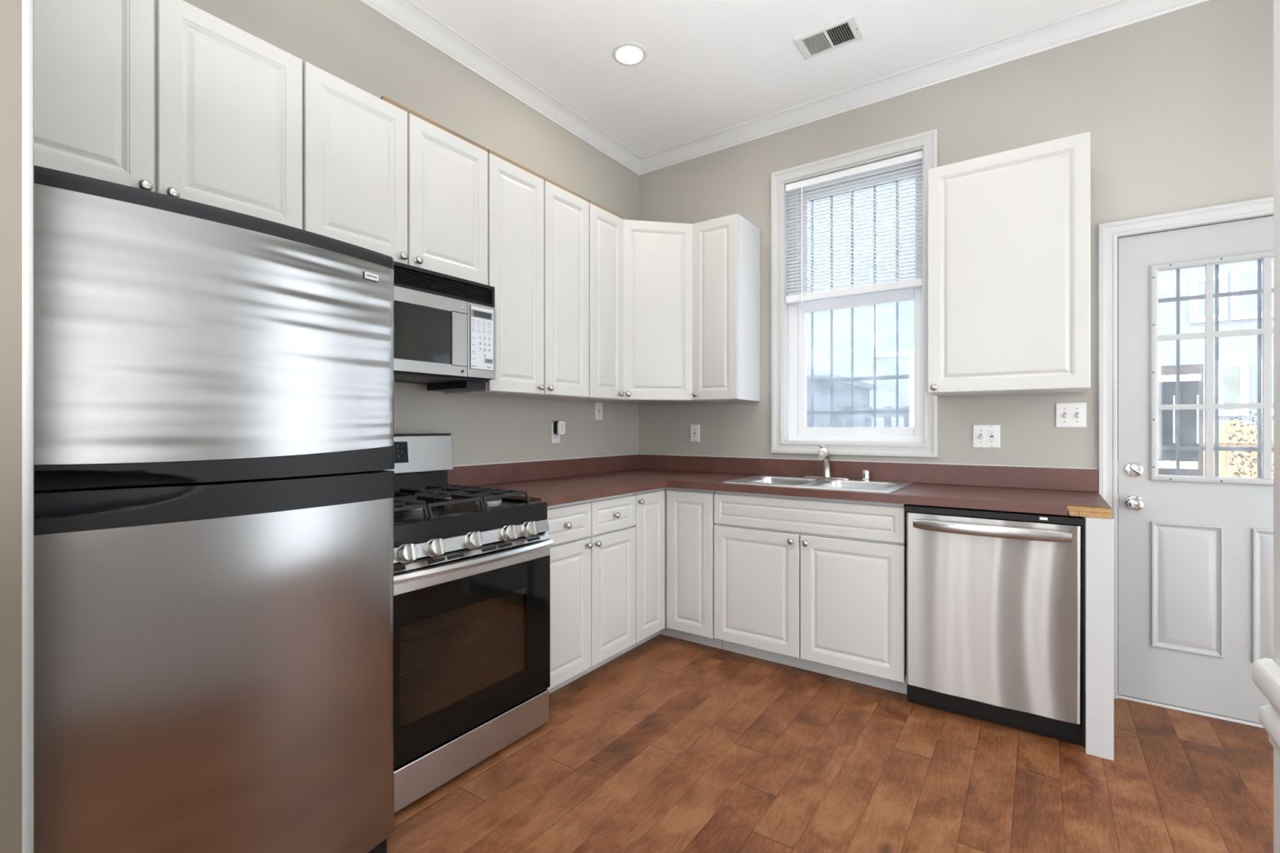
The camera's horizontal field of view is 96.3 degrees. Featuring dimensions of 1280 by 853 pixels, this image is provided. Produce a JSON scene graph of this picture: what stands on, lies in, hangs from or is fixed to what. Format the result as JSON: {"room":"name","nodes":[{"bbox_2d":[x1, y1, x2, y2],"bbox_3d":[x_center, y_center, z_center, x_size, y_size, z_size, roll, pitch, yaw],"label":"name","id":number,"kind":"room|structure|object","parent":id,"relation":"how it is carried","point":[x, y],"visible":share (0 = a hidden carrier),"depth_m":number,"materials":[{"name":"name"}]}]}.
{"room":"kitchen","nodes":[
{"label":"kitchen","id":0,"kind":"room"},
{"bbox_2d":[0,0,22,852],"bbox_3d":[-1.375,-0.329,1.085,1.150,3.070,0.140,0,0,35],"label":"wall","id":1,"kind":"structure","parent":0,"point":[11,11],"depth_m":0.80,"materials":[{"name":"beige paint"}]},
{"bbox_2d":[22,0,33,852],"bbox_3d":[-0.869,-0.329,0.813,0.014,3.070,0.013,0,0,35],"label":"trim","id":2,"kind":"structure","parent":1,"relation":"attached to","point":[27,5],"depth_m":0.81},
{"bbox_2d":[183,0,639,466],"bbox_3d":[-2.261,-0.329,0.960,0.160,3.070,7.960,0,0,35],"label":"wall","id":3,"kind":"structure","parent":0,"point":[350,41],"depth_m":2.84,"materials":[{"name":"beige paint"}]},
{"bbox_2d":[33,0,302,229],"bbox_3d":[-1.440,-0.919,1.684,0.351,0.595,0.722,0,0,35],"label":"upper cabinet","id":4,"kind":"object","parent":3,"relation":"attached to","point":[174,98],"visible":0.8,"depth_m":1.60,"materials":[{"name":"white wood"}]},
{"bbox_2d":[302,61,488,284],"bbox_3d":[-1.009,-0.927,2.301,0.351,0.611,0.770,0,0,35],"label":"upper cabinet","id":5,"kind":"object","parent":3,"relation":"attached to","point":[380,175],"visible":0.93,"depth_m":2.16,"materials":[{"name":"white wood"}]},
{"bbox_2d":[393,261,496,391],"bbox_3d":[-0.989,-0.386,2.282,0.399,0.440,0.734,0,0,35],"label":"microwave","id":6,"kind":"object","parent":5,"relation":"attached to","point":[445,332],"visible":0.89,"depth_m":2.27,"materials":[{"name":"silver plastic"}]},
{"bbox_2d":[444,149,589,399],"bbox_3d":[-0.589,-0.696,2.903,0.351,1.073,0.686,0,0,35],"label":"upper cabinet","id":7,"kind":"object","parent":3,"relation":"attached to","point":[539,227],"visible":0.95,"depth_m":2.78,"materials":[{"name":"white wood"}]},
{"bbox_2d":[551,422,559,443],"bbox_3d":[-0.490,0.034,3.348,0.008,0.118,0.070,0,0,35],"label":"power outlet","id":8,"kind":"object","parent":3,"relation":"attached to","point":[555,438],"visible":0.61,"depth_m":3.33,"materials":[{"name":"white plastic"}]},
{"bbox_2d":[553,420,564,435],"bbox_3d":[-0.467,0.003,3.332,0.045,0.082,0.056,0,0,35],"label":"night light","id":9,"kind":"object","parent":8,"relation":"attached to","point":[558,426],"visible":1,"depth_m":3.31,"materials":[{"name":"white plastic"}]},
{"bbox_2d":[550,200,623,401],"bbox_3d":[-0.302,-0.696,3.313,0.351,1.073,0.308,0,0,35],"label":"upper cabinet","id":10,"kind":"object","parent":3,"relation":"attached to","point":[606,226],"visible":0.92,"depth_m":3.22,"materials":[{"name":"white wood"}]},
{"bbox_2d":[595,402,602,419],"bbox_3d":[-0.257,-0.105,3.671,0.020,0.114,0.070,0,0,35],"label":"light switch","id":11,"kind":"object","parent":3,"relation":"attached to","point":[598,406],"visible":0.98,"depth_m":3.67,"materials":[{"name":"white plastic"}]},
{"bbox_2d":[411,0,1115,155],"bbox_3d":[-0.576,-1.964,-0.216,4.350,0.200,7.960,0,0,35],"label":"ceiling","id":12,"kind":"structure","parent":0,"point":[709,66],"depth_m":2.80,"materials":[{"name":"paint"}]},
{"bbox_2d":[611,42,647,66],"bbox_3d":[-0.053,-1.860,2.864,0.176,0.007,0.176,0,0,35],"label":"recessed light","id":13,"kind":"object","parent":12,"relation":"in","point":[628,54],"visible":1,"depth_m":2.86,"materials":[{"name":"white paint"}]},
{"bbox_2d":[792,13,866,59],"bbox_3d":[0.904,-1.855,2.745,0.292,0.016,0.188,0,0,35],"label":"ceiling vent","id":14,"kind":"object","parent":12,"relation":"in","point":[847,30],"visible":1,"depth_m":2.73,"materials":[{"name":"white metal"}]},
{"bbox_2d":[386,634,1273,852],"bbox_3d":[-0.576,1.266,-0.216,4.350,0.120,7.960,0,0,35],"label":"floor","id":15,"kind":"structure","parent":0,"point":[670,744],"depth_m":1.98,"materials":[{"name":"brown wood"}]},
{"bbox_2d":[33,164,394,852],"bbox_3d":[-1.210,0.363,1.536,0.845,1.678,0.744,0,0,36],"label":"refrigerator","id":16,"kind":"object","parent":15,"relation":"on","point":[214,420],"visible":0.91,"depth_m":1.22,"materials":[{"name":"grey metal"}]},
{"bbox_2d":[386,433,553,813],"bbox_3d":[-0.833,0.616,2.180,0.724,1.176,0.750,0,0,35],"label":"gas range","id":17,"kind":"object","parent":15,"relation":"on","point":[472,566],"visible":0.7,"depth_m":2.01,"materials":[{"name":"grey metal"}]},
{"bbox_2d":[400,588,523,726],"bbox_3d":[-0.600,0.773,1.992,0.002,0.315,0.528,0,0,35],"label":"oven window","id":18,"kind":"structure","parent":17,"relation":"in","point":[452,656],"depth_m":1.96,"materials":[{"name":"black glass"}]},
{"bbox_2d":[394,493,537,521],"bbox_3d":[-0.868,0.317,2.205,0.579,0.033,0.750,0,0,35],"label":"cooktop","id":19,"kind":"object","parent":17,"relation":"in","point":[418,513],"depth_m":2.20,"materials":[{"name":"black metal"}]},
{"bbox_2d":[542,493,635,693],"bbox_3d":[-0.460,0.770,2.838,0.636,0.871,0.712,0,0,35],"label":"base cabinet","id":20,"kind":"object","parent":15,"relation":"on","point":[593,555],"visible":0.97,"depth_m":2.68,"materials":[{"name":"white wood"}]},
{"bbox_2d":[619,487,722,655],"bbox_3d":[0.108,0.770,3.421,0.901,0.871,0.886,0,0,35],"label":"base cabinet","id":21,"kind":"object","parent":15,"relation":"on","point":[674,526],"visible":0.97,"depth_m":3.11,"materials":[{"name":"white wood"}]},
{"bbox_2d":[445,453,1111,518],"bbox_3d":[0.571,0.258,2.660,2.533,0.145,1.605,0,0,35],"label":"countertop","id":22,"kind":"structure","parent":21,"relation":"on","point":[1071,491],"depth_m":2.88,"materials":[{"name":"red laminate"}]},
{"bbox_2d":[723,475,914,493],"bbox_3d":[0.928,0.372,3.002,0.844,0.171,0.552,0,0,35],"label":"sink","id":23,"kind":"object","parent":22,"relation":"in","point":[872,486],"visible":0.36,"depth_m":3.04,"materials":[{"name":"metal"}]},
{"bbox_2d":[804,443,850,479],"bbox_3d":[1.003,0.188,3.145,0.256,0.196,0.184,0,0,35],"label":"kitchen faucet","id":24,"kind":"object","parent":23,"relation":"on","point":[823,454],"visible":1,"depth_m":3.17,"materials":[{"name":"silver metal"}]},
{"bbox_2d":[861,470,870,480],"bbox_3d":[1.210,0.257,3.073,0.043,0.057,0.043,0,0,35],"label":"air gap","id":25,"kind":"object","parent":23,"relation":"on","point":[865,473],"visible":1,"depth_m":3.06,"materials":[{"name":"silver metal"}]},
{"bbox_2d":[714,490,906,694],"bbox_3d":[0.933,0.770,2.997,0.929,0.871,0.636,0,0,35],"label":"base cabinet","id":26,"kind":"object","parent":15,"relation":"on","point":[814,584],"visible":0.97,"depth_m":2.73,"materials":[{"name":"white wood"}]},
{"bbox_2d":[905,504,1084,746],"bbox_3d":[1.550,0.771,2.519,0.614,0.866,0.680,0,0,35],"label":"dishwasher","id":27,"kind":"object","parent":15,"relation":"on","point":[995,600],"visible":1,"depth_m":2.27,"materials":[{"name":"silver metal"}]},
{"bbox_2d":[1085,516,1113,760],"bbox_3d":[1.684,0.769,2.103,0.080,0.873,0.020,0,0,35],"label":"end panel","id":28,"kind":"object","parent":15,"relation":"on","point":[1099,531],"visible":1,"depth_m":2.10,"materials":[{"name":"white wood"}]},
{"bbox_2d":[639,0,1273,691],"bbox_3d":[1.657,-0.329,2.981,3.950,3.070,0.160,0,0,35],"label":"wall","id":29,"kind":"structure","parent":0,"point":[1176,107],"depth_m":2.68,"materials":[{"name":"beige paint"}]},
{"bbox_2d":[586,219,711,404],"bbox_3d":[0.068,-0.688,3.608,0.620,1.057,0.624,0,0,35],"label":"upper cabinet","id":30,"kind":"object","parent":29,"relation":"attached to","point":[658,255],"visible":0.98,"depth_m":3.39,"materials":[{"name":"white wood"}]},
{"bbox_2d":[690,424,699,442],"bbox_3d":[0.362,0.040,3.781,0.070,0.114,0.009,0,0,35],"label":"power outlet","id":31,"kind":"object","parent":29,"relation":"attached to","point":[695,428],"visible":1,"depth_m":3.78,"materials":[{"name":"white plastic"}]},
{"bbox_2d":[692,428,697,438],"bbox_3d":[0.360,0.040,3.779,0.033,0.067,0.002,0,0,35],"label":"receptacle","id":32,"kind":"object","parent":31,"relation":"attached to","point":[694,430],"depth_m":3.78,"materials":[{"name":"white plastic"}]},
{"bbox_2d":[692,213,759,402],"bbox_3d":[0.515,-0.688,3.463,0.297,1.057,0.351,0,0,35],"label":"upper cabinet","id":33,"kind":"object","parent":29,"relation":"attached to","point":[726,250],"visible":1,"depth_m":3.35,"materials":[{"name":"white wood"}]},
{"bbox_2d":[445,454,1097,492],"bbox_3d":[0.571,0.241,2.660,2.531,0.102,1.604,0,0,35],"label":"backsplash","id":34,"kind":"structure","parent":29,"relation":"attached to","point":[1028,477],"depth_m":3.09,"materials":[{"name":"red laminate"}]},
{"bbox_2d":[359,0,1209,175],"bbox_3d":[0.716,-1.819,1.634,3.950,0.088,3.125,0,0,35],"label":"trim","id":35,"kind":"structure","parent":29,"relation":"attached to","point":[1117,14],"depth_m":2.94,"materials":[{"name":"white paint"}]},
{"bbox_2d":[771,128,937,457],"bbox_3d":[1.209,-0.690,3.277,0.899,1.690,0.177,0,0,35],"label":"window","id":36,"kind":"structure","parent":29,"relation":"in","point":[790,434],"depth_m":3.34,"materials":[{"name":"white paint"}]},
{"bbox_2d":[785,150,922,305],"bbox_3d":[1.188,-1.089,3.246,0.747,0.740,0.052,0,0,35],"label":"window blind","id":37,"kind":"object","parent":36,"relation":"attached to","point":[916,157],"visible":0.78,"depth_m":3.23,"materials":[{"name":"white plastic"}]},
{"bbox_2d":[806,176,915,426],"bbox_3d":[1.304,-0.704,3.392,0.780,1.620,0.022,0,0,35],"label":"bars","id":38,"kind":"object","parent":36,"relation":"attached to","point":[874,378],"visible":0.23,"depth_m":3.41,"materials":[{"name":"black metal"}]},
{"bbox_2d":[973,424,999,448],"bbox_3d":[1.710,0.045,2.833,0.116,0.114,0.020,0,0,35],"label":"outlet","id":39,"kind":"object","parent":29,"relation":"attached to","point":[984,436],"visible":1,"depth_m":2.84,"materials":[{"name":"white plastic"}]},
{"bbox_2d":[987,429,995,443],"bbox_3d":[1.730,0.045,2.822,0.033,0.067,0.002,0,0,35],"label":"receptacle","id":40,"kind":"object","parent":39,"relation":"attached to","point":[991,433],"depth_m":2.82,"materials":[{"name":"white plastic"}]},
{"bbox_2d":[927,131,1090,396],"bbox_3d":[1.684,-0.688,2.647,0.604,1.057,0.351,0,0,35],"label":"upper cabinet","id":41,"kind":"object","parent":29,"relation":"attached to","point":[1009,231],"visible":1,"depth_m":2.52,"materials":[{"name":"white wood"}]},
{"bbox_2d":[1055,402,1086,427],"bbox_3d":[1.984,-0.056,2.641,0.114,0.114,0.020,0,0,35],"label":"light switch","id":42,"kind":"object","parent":29,"relation":"attached to","point":[1073,415],"visible":1,"depth_m":2.64,"materials":[{"name":"white plastic"}]},
{"bbox_2d":[1097,196,1273,728],"bbox_3d":[2.467,0.146,2.377,0.897,2.118,0.213,0,0,35],"label":"door","id":43,"kind":"structure","parent":29,"relation":"in","point":[1193,555],"depth_m":2.44,"materials":[{"name":"white paint"}]},
{"bbox_2d":[1158,259,1273,478],"bbox_3d":[2.555,0.131,2.495,0.740,1.750,0.024,0,0,35],"label":"bars","id":44,"kind":"object","parent":43,"relation":"attached to","point":[1216,448],"visible":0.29,"depth_m":2.50,"materials":[{"name":"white metal"}]},
{"bbox_2d":[1273,0,1279,852],"bbox_3d":[0.328,-0.329,-0.140,0.135,3.070,2.320,0,0,35],"label":"wall","id":45,"kind":"structure","parent":0,"point":[1276,2],"depth_m":0.84,"materials":[{"name":"white paint"}]},
{"bbox_2d":[1251,657,1279,755],"bbox_3d":[0.264,0.406,-0.095,0.021,0.124,2.322,0,0,35],"label":"trim","id":46,"kind":"structure","parent":45,"relation":"attached to","point":[1265,673],"depth_m":0.82,"materials":[{"name":"white paint"}]},
{"label":"outside","id":47,"kind":"structure","parent":0,"visible":0},
{"bbox_3d":[7.402,1.591,11.166,28.000,0.070,19.840,0,0,35],"label":"ground","id":48,"kind":"structure","parent":47,"visible":0},
{"bbox_2d":[806,374,873,426],"bbox_3d":[1.970,0.496,7.299,1.520,2.120,1.800,0,0,35],"label":"garden shed","id":49,"kind":"object","parent":48,"relation":"on","point":[842,390],"visible":0.14,"depth_m":6.38,"materials":[{"name":"grey wood"}]},
{"bbox_2d":[843,405,914,436],"bbox_3d":[2.760,0.666,6.010,1.210,1.780,0.070,0,0,35],"label":"picket fence","id":50,"kind":"object","parent":48,"relation":"on","point":[868,417],"visible":0.21,"depth_m":6.12,"materials":[{"name":"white wood"}]},
{"bbox_2d":[806,177,1273,477],"bbox_3d":[10.650,-2.694,16.691,21.000,8.500,5.061,0,0,35],"label":"neighbouring house","id":51,"kind":"structure","parent":48,"relation":"on","point":[1237,355],"depth_m":15.97,"materials":[{"name":"white"}]},
{"bbox_2d":[1158,364,1203,475],"bbox_3d":[5.071,0.506,6.238,1.120,2.100,2.590,0,0,35],"label":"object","id":52,"kind":"object","parent":48,"relation":"on","point":[1191,376],"visible":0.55,"depth_m":4.97,"materials":[{"name":"white paint"}]},
{"bbox_2d":[1203,420,1273,478],"bbox_3d":[9.016,0.733,6.752,5.100,1.646,0.070,0,0,35],"label":"fence","id":53,"kind":"object","parent":48,"relation":"on","point":[1225,469],"visible":0.07,"depth_m":7.58,"materials":[{"name":"beige wood"}]},
{"bbox_2d":[1227,410,1273,477],"bbox_3d":[5.592,0.702,5.257,0.321,1.721,0.155,0,0,35],"label":"ivy","id":54,"kind":"object","parent":48,"relation":"on","point":[1239,455],"visible":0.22,"depth_m":5.28,"materials":[{"name":"green plant"}]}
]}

